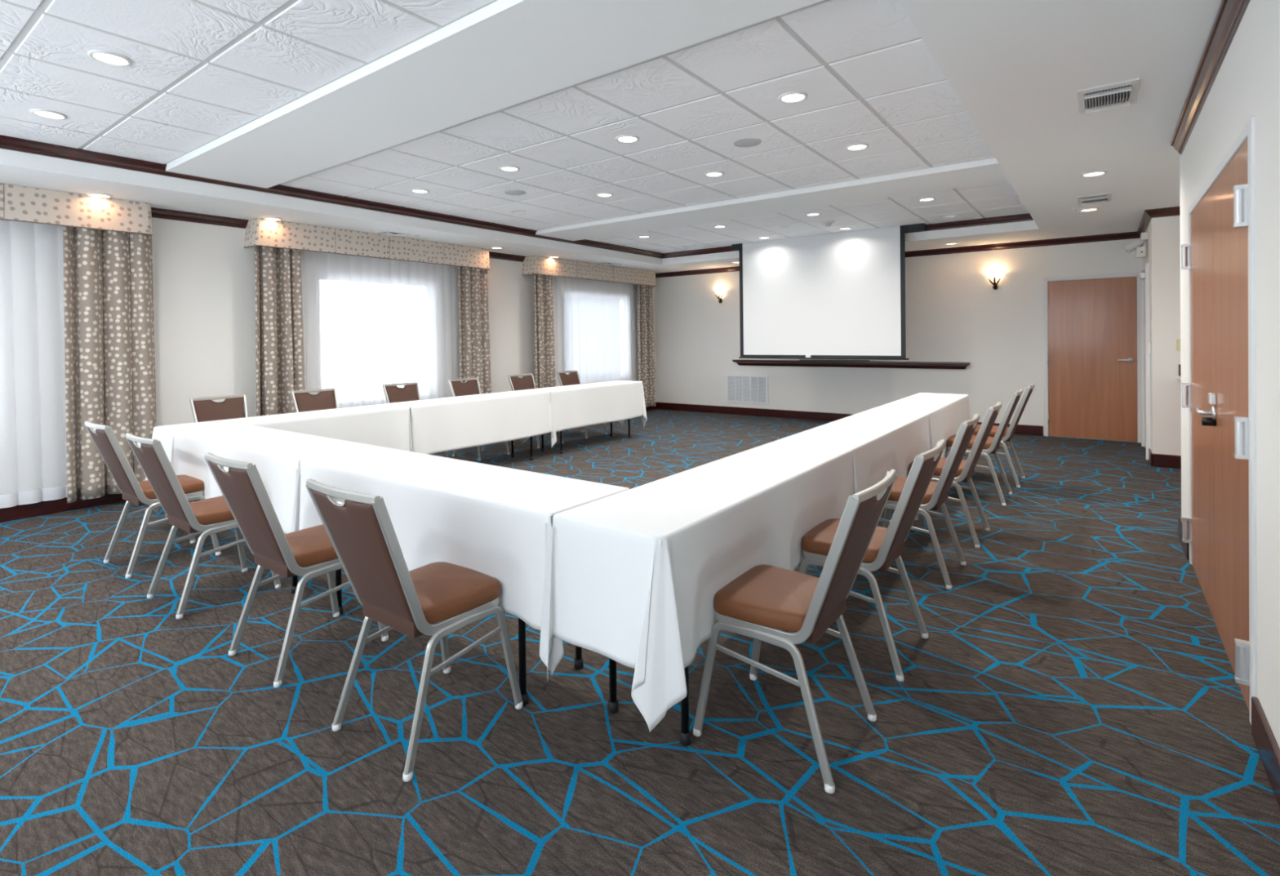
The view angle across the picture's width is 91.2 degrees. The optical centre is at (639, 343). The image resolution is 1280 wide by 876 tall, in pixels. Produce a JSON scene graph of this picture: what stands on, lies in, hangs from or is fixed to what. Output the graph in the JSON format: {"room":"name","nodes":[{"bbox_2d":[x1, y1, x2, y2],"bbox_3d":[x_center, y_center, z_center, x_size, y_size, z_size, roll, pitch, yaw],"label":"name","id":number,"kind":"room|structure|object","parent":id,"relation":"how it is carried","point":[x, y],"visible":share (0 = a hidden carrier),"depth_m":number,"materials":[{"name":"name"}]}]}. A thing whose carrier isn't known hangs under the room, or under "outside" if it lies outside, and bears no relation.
{"room":"conference room","nodes":[
{"label":"conference room","id":0,"kind":"room"},
{"bbox_2d":[151,217,656,426],"bbox_3d":[-3.123,-0.061,7.487,0.220,2.775,11.534,0,1,36],"label":"wall","id":1,"kind":"structure","parent":0,"point":[203,274],"depth_m":6.03,"materials":[{"name":"white"}]},
{"bbox_2d":[0,219,66,508],"bbox_3d":[-5.363,0.119,4.181,0.058,2.302,2.390,0,1,36],"label":"sheer curtain","id":2,"kind":"object","parent":1,"relation":"hanging from","point":[33,459],"visible":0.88,"depth_m":4.93,"materials":[{"name":"fabric"}]},
{"bbox_2d":[0,182,152,236],"bbox_3d":[-5.175,-1.052,4.312,0.261,0.273,2.932,0,1,36],"label":"valance","id":3,"kind":"object","parent":1,"relation":"attached to","point":[17,202],"visible":0.89,"depth_m":4.99,"materials":[{"name":"brown"}]},
{"bbox_2d":[62,226,156,502],"bbox_3d":[-4.458,0.113,5.276,0.218,2.295,0.631,0,1,36],"label":"drape","id":4,"kind":"object","parent":3,"relation":"hanging from","point":[109,354],"visible":0.85,"depth_m":5.24,"materials":[{"name":"fabric"}]},
{"bbox_2d":[0,402,657,522],"bbox_3d":[-3.055,1.262,7.369,0.018,0.130,11.384,0,1,36],"label":"baseboard","id":5,"kind":"structure","parent":1,"relation":"attached to","point":[42,508],"depth_m":5.06,"materials":[{"name":"brown wood"}]},
{"bbox_2d":[243,217,489,270],"bbox_3d":[-2.965,-1.110,7.304,0.261,0.273,2.912,0,1,36],"label":"valance","id":6,"kind":"object","parent":1,"relation":"attached to","point":[260,232],"visible":0.91,"depth_m":6.90,"materials":[{"name":"brown"}]},
{"bbox_2d":[254,245,305,416],"bbox_3d":[-3.656,0.092,6.324,0.178,2.295,0.475,0,1,36],"label":"drape","id":7,"kind":"object","parent":6,"relation":"hanging from","point":[279,337],"visible":0.7,"depth_m":6.35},
{"bbox_2d":[457,266,491,394],"bbox_3d":[-2.209,0.055,8.272,0.152,2.295,0.506,0,1,36],"label":"drape","id":8,"kind":"object","parent":6,"relation":"hanging from","point":[473,309],"visible":0.6,"depth_m":8.29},
{"bbox_2d":[300,249,457,408],"bbox_3d":[-3.030,0.058,7.338,0.044,2.302,2.150,0,1,36],"label":"sheer curtain","id":9,"kind":"object","parent":1,"relation":"hanging from","point":[369,323],"visible":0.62,"depth_m":7.27,"materials":[{"name":"fabric"}]},
{"bbox_2d":[521,255,656,286],"bbox_3d":[-0.713,-1.169,10.352,0.261,0.273,3.092,0,1,36],"label":"valance","id":10,"kind":"object","parent":1,"relation":"attached to","point":[531,264],"visible":0.88,"depth_m":9.93,"materials":[{"name":"brown"}]},
{"bbox_2d":[533,274,555,388],"bbox_3d":[-1.439,0.035,9.309,0.184,2.295,0.476,0,1,36],"label":"drape","id":11,"kind":"object","parent":10,"relation":"hanging from","point":[544,373],"visible":0.77,"depth_m":9.36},
{"bbox_2d":[636,284,655,407],"bbox_3d":[0.083,-0.005,11.385,0.178,2.295,0.441,0,1,43],"label":"drape","id":12,"kind":"object","parent":10,"relation":"hanging from","point":[646,353],"visible":0.84,"depth_m":11.32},
{"bbox_2d":[552,275,635,386],"bbox_3d":[-0.761,-0.001,10.411,0.030,2.302,2.260,0,1,36],"label":"sheer curtain","id":13,"kind":"object","parent":1,"relation":"hanging from","point":[594,321],"visible":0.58,"depth_m":10.42,"materials":[{"name":"fabric"}]},
{"bbox_2d":[0,0,1029,253],"bbox_3d":[-0.535,-1.447,4.775,5.312,0.012,10.265,0,1,36],"label":"ceiling","id":14,"kind":"structure","parent":0,"point":[364,30],"depth_m":3.86,"materials":[{"name":"white tile"}]},
{"bbox_2d":[29,108,67,119],"bbox_3d":[-3.579,-1.387,3.792,0.170,0.010,0.170,0,1,36],"label":"recessed light","id":15,"kind":"object","parent":14,"relation":"in","point":[46,113],"visible":1,"depth_m":3.78,"materials":[{"name":"white glass"}]},
{"bbox_2d":[87,49,132,66],"bbox_3d":[-2.588,-1.393,3.059,0.170,0.010,0.170,0,1,36],"label":"recessed light","id":16,"kind":"object","parent":14,"relation":"in","point":[107,57],"visible":1,"depth_m":3.05,"materials":[{"name":"white glass"}]},
{"bbox_2d":[410,188,429,193],"bbox_3d":[-2.059,-1.427,5.857,0.170,0.010,0.170,0,1,36],"label":"recessed light","id":17,"kind":"object","parent":14,"relation":"in","point":[413,190],"visible":1,"depth_m":5.85,"materials":[{"name":"white glass"}]},
{"bbox_2d":[498,165,519,171],"bbox_3d":[-1.069,-1.433,5.127,0.170,0.010,0.170,0,1,36],"label":"recessed light","id":18,"kind":"object","parent":14,"relation":"in","point":[505,168],"visible":1,"depth_m":5.12,"materials":[{"name":"white glass"}]},
{"bbox_2d":[504,190,525,195],"bbox_3d":[-1.190,-1.440,5.974,0.200,0.008,0.200,0,1,36],"label":"ceiling speaker","id":19,"kind":"object","parent":14,"relation":"attached to","point":[508,192],"visible":1,"depth_m":5.96,"materials":[{"name":"grey"}]},
{"bbox_2d":[509,209,525,213],"bbox_3d":[-1.337,-1.446,6.841,0.170,0.010,0.170,0,1,36],"label":"recessed light","id":20,"kind":"object","parent":14,"relation":"in","point":[510,211],"visible":1,"depth_m":6.83,"materials":[{"name":"white glass"}]},
{"bbox_2d":[595,192,613,197],"bbox_3d":[-0.345,-1.452,6.108,0.170,0.010,0.170,0,1,36],"label":"recessed light","id":21,"kind":"object","parent":14,"relation":"in","point":[599,194],"visible":1,"depth_m":6.10,"materials":[{"name":"white glass"}]},
{"bbox_2d":[615,134,639,142],"bbox_3d":[-0.088,-1.438,4.402,0.170,0.010,0.170,0,1,36],"label":"recessed light","id":22,"kind":"object","parent":14,"relation":"in","point":[624,138],"visible":1,"depth_m":4.39,"materials":[{"name":"white glass"}]},
{"bbox_2d":[704,171,724,177],"bbox_3d":[0.637,-1.457,5.383,0.170,0.010,0.170,0,1,36],"label":"recessed light","id":23,"kind":"object","parent":14,"relation":"in","point":[710,174],"visible":1,"depth_m":5.39,"materials":[{"name":"white glass"}]},
{"bbox_2d":[713,225,726,227],"bbox_3d":[1.016,-1.487,7.950,0.170,0.010,0.170,0,1,36],"label":"recessed light","id":24,"kind":"object","parent":14,"relation":"in","point":[715,226],"visible":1,"depth_m":7.94,"materials":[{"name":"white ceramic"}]},
{"bbox_2d":[733,137,761,146],"bbox_3d":[0.775,-1.451,4.522,0.200,0.008,0.200,0,1,36],"label":"ceiling speaker","id":25,"kind":"object","parent":14,"relation":"attached to","point":[745,142],"visible":1,"depth_m":4.51,"materials":[{"name":"grey"}]},
{"bbox_2d":[777,91,808,103],"bbox_3d":[0.897,-1.444,3.674,0.170,0.010,0.170,0,1,36],"label":"recessed light","id":26,"kind":"object","parent":14,"relation":"in","point":[791,97],"visible":1,"depth_m":3.67,"materials":[{"name":"white glass"}]},
{"bbox_2d":[805,212,820,216],"bbox_3d":[1.997,-1.493,7.225,0.170,0.010,0.170,0,1,36],"label":"recessed light","id":27,"kind":"object","parent":14,"relation":"in","point":[813,214],"visible":1,"depth_m":7.22,"materials":[{"name":"white glass"}]},
{"bbox_2d":[821,220,835,226],"bbox_3d":[2.316,-1.476,7.710,0.160,0.060,0.160,0,1,36],"label":"smoke detector","id":28,"kind":"object","parent":14,"relation":"attached to","point":[827,223],"visible":1,"depth_m":7.67,"materials":[{"name":"white plastic"}]},
{"bbox_2d":[731,223,926,359],"bbox_3d":[2.526,-0.653,8.750,2.730,1.728,0.124,0,1,36],"label":"projection screen","id":29,"kind":"object","parent":14,"relation":"hanging from","point":[836,295],"visible":1,"depth_m":8.65,"materials":[{"name":"white"}]},
{"bbox_2d":[838,226,852,230],"bbox_3d":[2.690,-1.511,8.205,0.170,0.010,0.170,0,1,36],"label":"recessed light","id":30,"kind":"object","parent":14,"relation":"in","point":[842,228],"visible":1,"depth_m":8.19,"materials":[{"name":"white glass"}]},
{"bbox_2d":[844,142,869,151],"bbox_3d":[1.615,-1.462,4.660,0.170,0.010,0.170,0,1,36],"label":"recessed light","id":31,"kind":"object","parent":14,"relation":"in","point":[860,146],"visible":1,"depth_m":4.65,"materials":[{"name":"white glass"}]},
{"bbox_2d":[917,197,935,201],"bbox_3d":[2.976,-1.498,6.502,0.170,0.010,0.170,0,1,36],"label":"recessed light","id":32,"kind":"object","parent":14,"relation":"in","point":[924,199],"visible":1,"depth_m":6.51,"materials":[{"name":"white glass"}]},
{"bbox_2d":[942,214,957,217],"bbox_3d":[3.694,-1.517,7.463,0.170,0.010,0.170,0,1,36],"label":"recessed light","id":33,"kind":"object","parent":14,"relation":"in","point":[948,215],"visible":1,"depth_m":7.45,"materials":[{"name":"white glass"}]},
{"bbox_2d":[0,0,1222,273],"bbox_3d":[0.202,-1.430,4.912,8.200,0.328,11.384,0,1,36],"label":"ceiling","id":34,"kind":"structure","parent":0,"point":[1017,68],"depth_m":3.91,"materials":[{"name":"white paint"}]},
{"bbox_2d":[85,192,113,198],"bbox_3d":[-4.385,-1.204,5.081,0.170,0.010,0.170,0,1,36],"label":"recessed light","id":35,"kind":"object","parent":34,"relation":"in","point":[99,194],"visible":1,"depth_m":5.06,"materials":[{"name":"white glass"}]},
{"bbox_2d":[262,217,282,221],"bbox_3d":[-3.600,-1.224,6.142,0.170,0.010,0.170,0,1,36],"label":"recessed light","id":36,"kind":"object","parent":34,"relation":"in","point":[275,219],"visible":1,"depth_m":6.12,"materials":[{"name":"white glass"}]},
{"bbox_2d":[374,230,412,236],"bbox_3d":[-2.775,-1.230,7.049,0.170,0.038,0.360,0,1,36],"label":"ceiling vent","id":37,"kind":"object","parent":34,"relation":"in","point":[390,233],"visible":1,"depth_m":7.00,"materials":[{"name":"white metal"}]},
{"bbox_2d":[490,246,503,248],"bbox_3d":[-1.890,-1.267,8.273,0.170,0.010,0.170,0,1,36],"label":"recessed light","id":38,"kind":"object","parent":34,"relation":"in","point":[492,247],"visible":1,"depth_m":8.26,"materials":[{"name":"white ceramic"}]},
{"bbox_2d":[0,134,1033,258],"bbox_3d":[-0.535,-1.403,4.776,5.337,0.080,10.290,0,1,36],"label":"crown molding","id":39,"kind":"structure","parent":34,"relation":"attached to","point":[10,143],"depth_m":6.08,"materials":[{"name":"brown wood"}]},
{"bbox_2d":[597,261,617,265],"bbox_3d":[-0.525,-1.288,10.086,0.160,0.038,0.320,0,1,36],"label":"ceiling vent","id":40,"kind":"object","parent":34,"relation":"in","point":[605,263],"visible":1,"depth_m":10.02,"materials":[{"name":"white metal"}]},
{"bbox_2d":[151,206,1180,277],"bbox_3d":[0.204,-1.226,4.914,8.200,0.080,11.384,0,1,36],"label":"crown molding","id":41,"kind":"structure","parent":34,"relation":"attached to","point":[160,213],"depth_m":7.94,"materials":[{"name":"brown wood"}]},
{"bbox_2d":[944,242,958,244],"bbox_3d":[4.186,-1.346,8.420,0.170,0.010,0.170,0,1,36],"label":"recessed light","id":42,"kind":"object","parent":34,"relation":"in","point":[948,243],"visible":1,"depth_m":8.42,"materials":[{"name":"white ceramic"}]},
{"bbox_2d":[1078,207,1099,212],"bbox_3d":[4.451,-1.328,6.211,0.170,0.010,0.170,0,1,36],"label":"recessed light","id":43,"kind":"object","parent":34,"relation":"in","point":[1085,210],"visible":1,"depth_m":6.20,"materials":[{"name":"white glass"}]},
{"bbox_2d":[1080,170,1107,177],"bbox_3d":[3.479,-1.302,4.803,0.170,0.010,0.170,0,1,36],"label":"recessed light","id":44,"kind":"object","parent":34,"relation":"in","point":[1095,173],"visible":1,"depth_m":4.79,"materials":[{"name":"white glass"}]},
{"bbox_2d":[1076,192,1111,205],"bbox_3d":[4.140,-1.305,5.707,0.249,0.038,0.420,0,1,36],"label":"ceiling vent","id":45,"kind":"object","parent":34,"relation":"in","point":[1100,198],"visible":1,"depth_m":5.64,"materials":[{"name":"white metal"}]},
{"bbox_2d":[1076,78,1139,113],"bbox_3d":[2.414,-1.259,3.235,0.246,0.038,0.400,0,1,36],"label":"ceiling vent","id":46,"kind":"object","parent":34,"relation":"in","point":[1124,93],"visible":1,"depth_m":3.20,"materials":[{"name":"white metal"}]},
{"bbox_2d":[0,408,1279,875],"bbox_3d":[0.216,1.338,5.079,8.600,0.060,11.584,0,1,36],"label":"floor","id":47,"kind":"structure","parent":0,"point":[1073,704],"depth_m":2.21,"materials":[{"name":"carpet"}]},
{"bbox_2d":[84,420,221,578],"bbox_3d":[-3.052,0.913,3.923,0.458,0.896,0.586,0,1,36],"label":"banquet chair","id":48,"kind":"object","parent":47,"relation":"on","point":[134,491],"visible":0.81,"depth_m":3.76,"materials":[{"name":"metal"}]},
{"bbox_2d":[124,432,280,619],"bbox_3d":[-2.351,0.909,3.374,0.458,0.896,0.586,0,1,36],"label":"banquet chair","id":49,"kind":"object","parent":47,"relation":"on","point":[195,516],"visible":0.8,"depth_m":3.23,"materials":[{"name":"metal"}]},
{"bbox_2d":[189,394,248,422],"bbox_3d":[-3.457,0.904,5.306,0.586,0.896,0.458,0,1,36],"label":"banquet chair","id":50,"kind":"object","parent":47,"relation":"on","point":[233,406],"visible":0.26,"depth_m":5.43,"materials":[{"name":"brown fabric"}]},
{"bbox_2d":[197,499,297,594],"bbox_3d":[-2.319,0.975,3.917,1.769,0.752,0.439,0,1,36],"label":"folding table","id":51,"kind":"object","parent":47,"relation":"on","point":[295,579],"visible":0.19,"depth_m":3.39,"materials":[{"name":"black metal"}]},
{"bbox_2d":[170,424,380,533],"bbox_3d":[-2.329,0.867,3.917,1.872,0.552,0.568,0,1,36],"label":"tablecloth","id":52,"kind":"object","parent":51,"relation":"on","point":[277,455],"visible":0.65,"depth_m":3.70,"materials":[{"name":"white fabric"}]},
{"bbox_2d":[204,452,388,687],"bbox_3d":[-1.504,0.904,2.751,0.458,0.896,0.586,0,1,36],"label":"banquet chair","id":53,"kind":"object","parent":47,"relation":"on","point":[309,553],"visible":0.83,"depth_m":2.60,"materials":[{"name":"brown fabric"}]},
{"bbox_2d":[290,387,337,412],"bbox_3d":[-2.970,0.892,5.966,0.586,0.896,0.458,0,1,36],"label":"banquet chair","id":54,"kind":"object","parent":47,"relation":"on","point":[326,398],"visible":0.23,"depth_m":6.08,"materials":[{"name":"brown fabric"}]},
{"bbox_2d":[305,479,523,782],"bbox_3d":[-0.790,0.900,2.214,0.458,0.896,0.586,0,1,36],"label":"banquet chair","id":55,"kind":"object","parent":47,"relation":"on","point":[359,527],"visible":1,"depth_m":2.09,"materials":[{"name":"brown fabric"}]},
{"bbox_2d":[382,382,448,457],"bbox_3d":[-2.411,0.877,6.722,0.586,0.896,0.458,0,1,36],"label":"banquet chair","id":56,"kind":"object","parent":47,"relation":"on","point":[410,391],"visible":0.25,"depth_m":6.84,"materials":[{"name":"brown fabric"}]},
{"bbox_2d":[335,515,583,706],"bbox_3d":[-0.883,0.967,2.856,1.769,0.752,0.439,0,1,36],"label":"folding table","id":57,"kind":"object","parent":47,"relation":"on","point":[578,660],"visible":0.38,"depth_m":2.33,"materials":[{"name":"black metal"}]},
{"bbox_2d":[294,446,629,675],"bbox_3d":[-0.886,0.856,2.849,1.865,0.547,0.571,0,1,36],"label":"tablecloth","id":58,"kind":"object","parent":57,"relation":"on","point":[493,521],"visible":0.75,"depth_m":2.49,"materials":[{"name":"white fabric"}]},
{"bbox_2d":[409,407,533,460],"bbox_3d":[-1.742,0.942,6.590,0.439,0.752,1.769,0,1,36],"label":"folding table","id":59,"kind":"object","parent":47,"relation":"on","point":[531,437],"visible":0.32,"depth_m":7.02,"materials":[{"name":"black metal"}]},
{"bbox_2d":[383,389,554,454],"bbox_3d":[-1.730,0.886,6.623,0.624,0.660,1.884,0,1,36],"label":"tablecloth","id":60,"kind":"object","parent":59,"relation":"on","point":[442,424],"visible":0.82,"depth_m":6.35,"materials":[{"name":"white fabric"}]},
{"bbox_2d":[448,377,509,460],"bbox_3d":[-1.912,0.864,7.397,0.586,0.896,0.458,0,1,36],"label":"banquet chair","id":61,"kind":"object","parent":47,"relation":"on","point":[472,387],"visible":0.36,"depth_m":7.49,"materials":[{"name":"brown fabric"}]},
{"bbox_2d":[507,373,563,448],"bbox_3d":[-1.366,0.850,8.137,0.586,0.896,0.458,0,1,36],"label":"banquet chair","id":62,"kind":"object","parent":47,"relation":"on","point":[526,381],"visible":0.31,"depth_m":8.24,"materials":[{"name":"brown fabric"}]},
{"bbox_2d":[556,370,607,438],"bbox_3d":[-0.831,0.836,8.861,0.586,0.896,0.458,0,1,36],"label":"banquet chair","id":63,"kind":"object","parent":47,"relation":"on","point":[572,377],"visible":0.26,"depth_m":8.95,"materials":[{"name":"brown fabric"}]},
{"bbox_2d":[541,418,631,453],"bbox_3d":[-0.668,0.914,8.043,0.439,0.752,1.769,0,1,36],"label":"folding table","id":64,"kind":"object","parent":47,"relation":"on","point":[628,420],"visible":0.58,"depth_m":7.59,"materials":[{"name":"black metal"}]},
{"bbox_2d":[523,380,647,448],"bbox_3d":[-0.657,0.860,8.046,0.626,0.663,1.936,0,1,36],"label":"tablecloth","id":65,"kind":"object","parent":64,"relation":"on","point":[573,406],"visible":0.85,"depth_m":7.82,"materials":[{"name":"white fabric"}]},
{"bbox_2d":[608,539,823,746],"bbox_3d":[0.416,0.952,2.723,0.439,0.752,1.769,0,1,36],"label":"folding table","id":66,"kind":"object","parent":47,"relation":"on","point":[613,703],"visible":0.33,"depth_m":2.10,"materials":[{"name":"black plastic"}]},
{"bbox_2d":[546,441,857,731],"bbox_3d":[0.409,0.854,2.703,0.574,0.573,1.858,0,1,36],"label":"tablecloth","id":67,"kind":"object","parent":66,"relation":"on","point":[618,594],"visible":0.91,"depth_m":2.09,"materials":[{"name":"white fabric"}]},
{"bbox_2d":[693,469,897,794],"bbox_3d":[0.541,0.884,2.148,0.586,0.896,0.458,0,1,36],"label":"banquet chair","id":68,"kind":"object","parent":47,"relation":"on","point":[764,602],"visible":1,"depth_m":2.04,"materials":[{"name":"leather"}]},
{"bbox_2d":[787,440,946,681],"bbox_3d":[0.998,0.873,2.742,0.586,0.896,0.458,0,1,36],"label":"banquet chair","id":69,"kind":"object","parent":47,"relation":"on","point":[886,545],"visible":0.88,"depth_m":2.57,"materials":[{"name":"metal"}]},
{"bbox_2d":[879,413,980,590],"bbox_3d":[1.623,0.856,3.617,0.586,0.896,0.458,0,1,36],"label":"banquet chair","id":70,"kind":"object","parent":47,"relation":"on","point":[935,495],"visible":0.75,"depth_m":3.43,"materials":[{"name":"metal"}]},
{"bbox_2d":[908,401,1002,548],"bbox_3d":[2.117,0.843,4.253,0.586,0.896,0.458,0,1,36],"label":"banquet chair","id":71,"kind":"object","parent":47,"relation":"on","point":[966,470],"visible":0.68,"depth_m":4.05,"materials":[{"name":"metal"}]},
{"bbox_2d":[945,388,1022,506],"bbox_3d":[2.844,0.825,5.214,0.586,0.896,0.458,0,1,36],"label":"banquet chair","id":72,"kind":"object","parent":47,"relation":"on","point":[992,445],"visible":0.74,"depth_m":5.03,"materials":[{"name":"metal"}]},
{"bbox_2d":[962,382,1035,488],"bbox_3d":[3.301,0.813,5.783,0.586,0.896,0.458,0,1,36],"label":"banquet chair","id":73,"kind":"object","parent":47,"relation":"on","point":[1008,435],"visible":0.59,"depth_m":5.58,"materials":[{"name":"metal"}]},
{"bbox_3d":[1.477,0.924,4.159,0.439,0.752,1.769,0,1,36],"label":"folding table","id":74,"kind":"object","parent":47,"relation":"on","visible":0},
{"bbox_2d":[773,409,933,492],"bbox_3d":[1.474,0.829,4.152,0.562,0.578,1.835,0,1,36],"label":"tablecloth","id":75,"kind":"object","parent":74,"relation":"on","point":[881,442],"visible":0.64,"depth_m":3.94,"materials":[{"name":"white fabric"}]},
{"bbox_3d":[5.047,0.805,5.188,0.747,0.880,1.917,0,1,36],"label":"cabinet","id":76,"kind":"object","parent":47,"relation":"on","visible":0},
{"bbox_2d":[1176,364,1180,381],"bbox_3d":[5.029,0.290,5.179,0.762,0.150,1.937,0,1,36],"label":"countertop","id":77,"kind":"structure","parent":76,"relation":"on","point":[1178,377],"depth_m":6.16,"materials":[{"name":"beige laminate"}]},
{"bbox_3d":[2.537,0.897,5.594,0.439,0.752,1.769,0,1,36],"label":"folding table","id":78,"kind":"object","parent":47,"relation":"on","visible":0},
{"bbox_2d":[869,392,972,457],"bbox_3d":[2.531,0.801,5.591,0.565,0.578,1.886,0,1,36],"label":"tablecloth","id":79,"kind":"object","parent":78,"relation":"on","point":[946,412],"visible":0.5,"depth_m":5.37,"materials":[{"name":"white fabric"}]},
{"bbox_2d":[655,238,1142,442],"bbox_3d":[3.645,-0.168,9.563,8.200,2.775,0.150,0,1,36],"label":"wall","id":80,"kind":"structure","parent":0,"point":[953,312],"depth_m":9.06,"materials":[{"name":"white"}]},
{"bbox_2d":[715,290,724,302],"bbox_3d":[1.404,-0.829,11.046,0.190,0.215,0.107,0,1,36],"label":"wall sconce","id":81,"kind":"object","parent":80,"relation":"attached to","point":[720,293],"visible":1,"depth_m":11.03,"materials":[{"name":"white glass"}]},
{"bbox_2d":[725,373,768,404],"bbox_3d":[1.841,0.778,10.811,0.797,0.495,0.014,0,1,36],"label":"air vent","id":82,"kind":"object","parent":80,"relation":"in","point":[740,388],"visible":1,"depth_m":10.81,"materials":[{"name":"white"}]},
{"bbox_2d":[657,402,1043,435],"bbox_3d":[2.821,1.160,10.093,6.197,0.130,0.018,0,1,36],"label":"baseboard","id":83,"kind":"structure","parent":80,"relation":"attached to","point":[1020,428],"depth_m":10.49,"materials":[{"name":"brown wood"}]},
{"bbox_2d":[732,359,969,368],"bbox_3d":[3.117,0.314,9.800,3.685,0.100,0.110,0,1,36],"label":"wall shelf","id":84,"kind":"object","parent":80,"relation":"attached to","point":[879,364],"visible":1,"depth_m":9.59,"materials":[{"name":"brown wood"}]},
{"bbox_2d":[800,359,870,360],"bbox_3d":[3.041,0.259,9.837,1.100,0.012,0.060,0,1,36],"label":"marker tray","id":85,"kind":"object","parent":84,"relation":"on","point":[801,359],"visible":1,"depth_m":9.81,"materials":[{"name":"black"}]},
{"bbox_2d":[987,273,1003,289],"bbox_3d":[4.827,-0.848,8.517,0.190,0.215,0.107,0,1,36],"label":"wall sconce","id":86,"kind":"object","parent":80,"relation":"attached to","point":[995,278],"visible":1,"depth_m":8.50,"materials":[{"name":"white glass"}]},
{"bbox_2d":[1043,272,1141,442],"bbox_3d":[5.708,0.170,7.925,1.007,2.078,0.103,0,1,36],"label":"door","id":87,"kind":"structure","parent":80,"relation":"in","point":[1092,327],"depth_m":7.92,"materials":[{"name":"brown wood"}]},
{"bbox_2d":[1142,215,1181,455],"bbox_3d":[6.022,-0.170,6.680,0.950,2.775,1.664,0,1,36],"label":"wall","id":88,"kind":"structure","parent":0,"point":[1162,246],"depth_m":6.24,"materials":[{"name":"white"}]},
{"bbox_2d":[1124,231,1148,257],"bbox_3d":[5.466,-1.078,6.907,0.207,0.260,0.274,0,1,36],"label":"emergency light","id":89,"kind":"object","parent":88,"relation":"attached to","point":[1139,245],"visible":1,"depth_m":6.82,"materials":[{"name":"white plastic"}]},
{"bbox_2d":[1139,262,1150,459],"bbox_3d":[5.651,0.179,7.032,0.072,2.080,1.020,0,1,36],"label":"door frame","id":90,"kind":"structure","parent":88,"relation":"in","point":[1144,272],"depth_m":6.66,"materials":[{"name":"white paint"}]},
{"bbox_2d":[1146,342,1151,353],"bbox_3d":[5.267,0.044,6.480,0.028,0.110,0.080,0,1,36],"label":"thermostat","id":91,"kind":"object","parent":88,"relation":"attached to","point":[1148,344],"visible":1,"depth_m":6.45,"materials":[{"name":"white plastic"}]},
{"bbox_2d":[1148,448,1152,466],"bbox_3d":[5.245,1.165,6.432,0.018,0.130,0.338,0,1,36],"label":"baseboard","id":92,"kind":"structure","parent":88,"relation":"attached to","point":[1150,454],"depth_m":6.31,"materials":[{"name":"brown wood"}]},
{"bbox_2d":[1152,453,1181,468],"bbox_3d":[5.261,1.167,6.221,0.260,0.130,0.018,0,1,36],"label":"baseboard","id":93,"kind":"structure","parent":88,"relation":"attached to","point":[1162,460],"depth_m":6.23,"materials":[{"name":"brown wood"}]},
{"bbox_2d":[1176,338,1180,351],"bbox_3d":[5.338,0.011,6.144,0.115,0.120,0.016,0,1,36],"label":"light switch","id":94,"kind":"object","parent":88,"relation":"attached to","point":[1178,340],"visible":0.4,"depth_m":6.17,"materials":[{"name":"beige plastic"}]},
{"bbox_2d":[1179,0,1279,748],"bbox_3d":[1.524,-0.059,1.266,0.120,2.775,7.050,0,1,36],"label":"wall","id":95,"kind":"structure","parent":0,"point":[1246,85],"depth_m":2.02,"materials":[{"name":"white"}]},
{"bbox_2d":[1177,516,1189,559],"bbox_3d":[3.415,1.213,3.932,0.018,0.130,0.555,0,1,36],"label":"baseboard","id":96,"kind":"structure","parent":95,"relation":"attached to","point":[1185,546],"depth_m":3.96,"materials":[{"name":"brown wood"}]},
{"bbox_2d":[1170,0,1250,154],"bbox_3d":[1.404,-1.206,1.259,0.055,0.080,6.930,0,1,36],"label":"crown molding","id":97,"kind":"structure","parent":95,"relation":"attached to","point":[1229,15],"depth_m":2.75,"materials":[{"name":"brown wood"}]},
{"bbox_2d":[1181,115,1257,724],"bbox_3d":[2.633,0.259,2.902,0.084,2.077,1.948,0,1,36],"label":"door","id":98,"kind":"structure","parent":95,"relation":"in","point":[1219,255],"depth_m":2.59,"materials":[{"name":"brown wood"}]},
{"bbox_2d":[1251,696,1279,808],"bbox_3d":[0.729,1.283,0.295,0.018,0.130,4.500,0,1,36],"label":"baseboard","id":99,"kind":"structure","parent":95,"relation":"attached to","point":[1268,750],"depth_m":1.92,"materials":[{"name":"brown wood"}]},
{"bbox_3d":[-0.521,-1.484,4.795,5.437,0.039,10.340,0,1,36],"label":"ceiling","id":100,"kind":"structure","parent":0,"visible":0},
{"bbox_2d":[165,0,823,188],"bbox_3d":[-1.376,-1.407,3.637,5.337,0.068,0.740,0,1,36],"label":"beam","id":101,"kind":"structure","parent":100,"relation":"attached to","point":[503,54],"depth_m":3.19,"materials":[{"name":"white paint"}]},
{"bbox_2d":[0,0,992,250],"bbox_3d":[-0.535,-1.455,4.775,5.361,0.018,10.314,0,1,36],"label":"grid","id":102,"kind":"object","parent":100,"relation":"attached to","point":[44,4],"visible":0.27,"depth_m":3.60,"materials":[{"name":"silver metal"}]},
{"bbox_2d":[535,157,1008,240],"bbox_3d":[0.983,-1.469,6.830,5.337,0.068,0.720,0,1,36],"label":"beam","id":103,"kind":"structure","parent":100,"relation":"attached to","point":[988,171],"depth_m":6.25,"materials":[{"name":"white paint"}]},
{"bbox_3d":[-2.815,0.970,5.136,0.439,0.752,1.769,0,1,36],"label":"folding table","id":104,"kind":"object","parent":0,"visible":0},
{"bbox_2d":[145,404,412,517],"bbox_3d":[-2.854,0.915,5.149,0.590,0.660,1.928,0,1,38],"label":"tablecloth","id":105,"kind":"object","parent":104,"relation":"on","point":[384,425],"visible":0.45,"depth_m":5.24,"materials":[{"name":"white fabric"}]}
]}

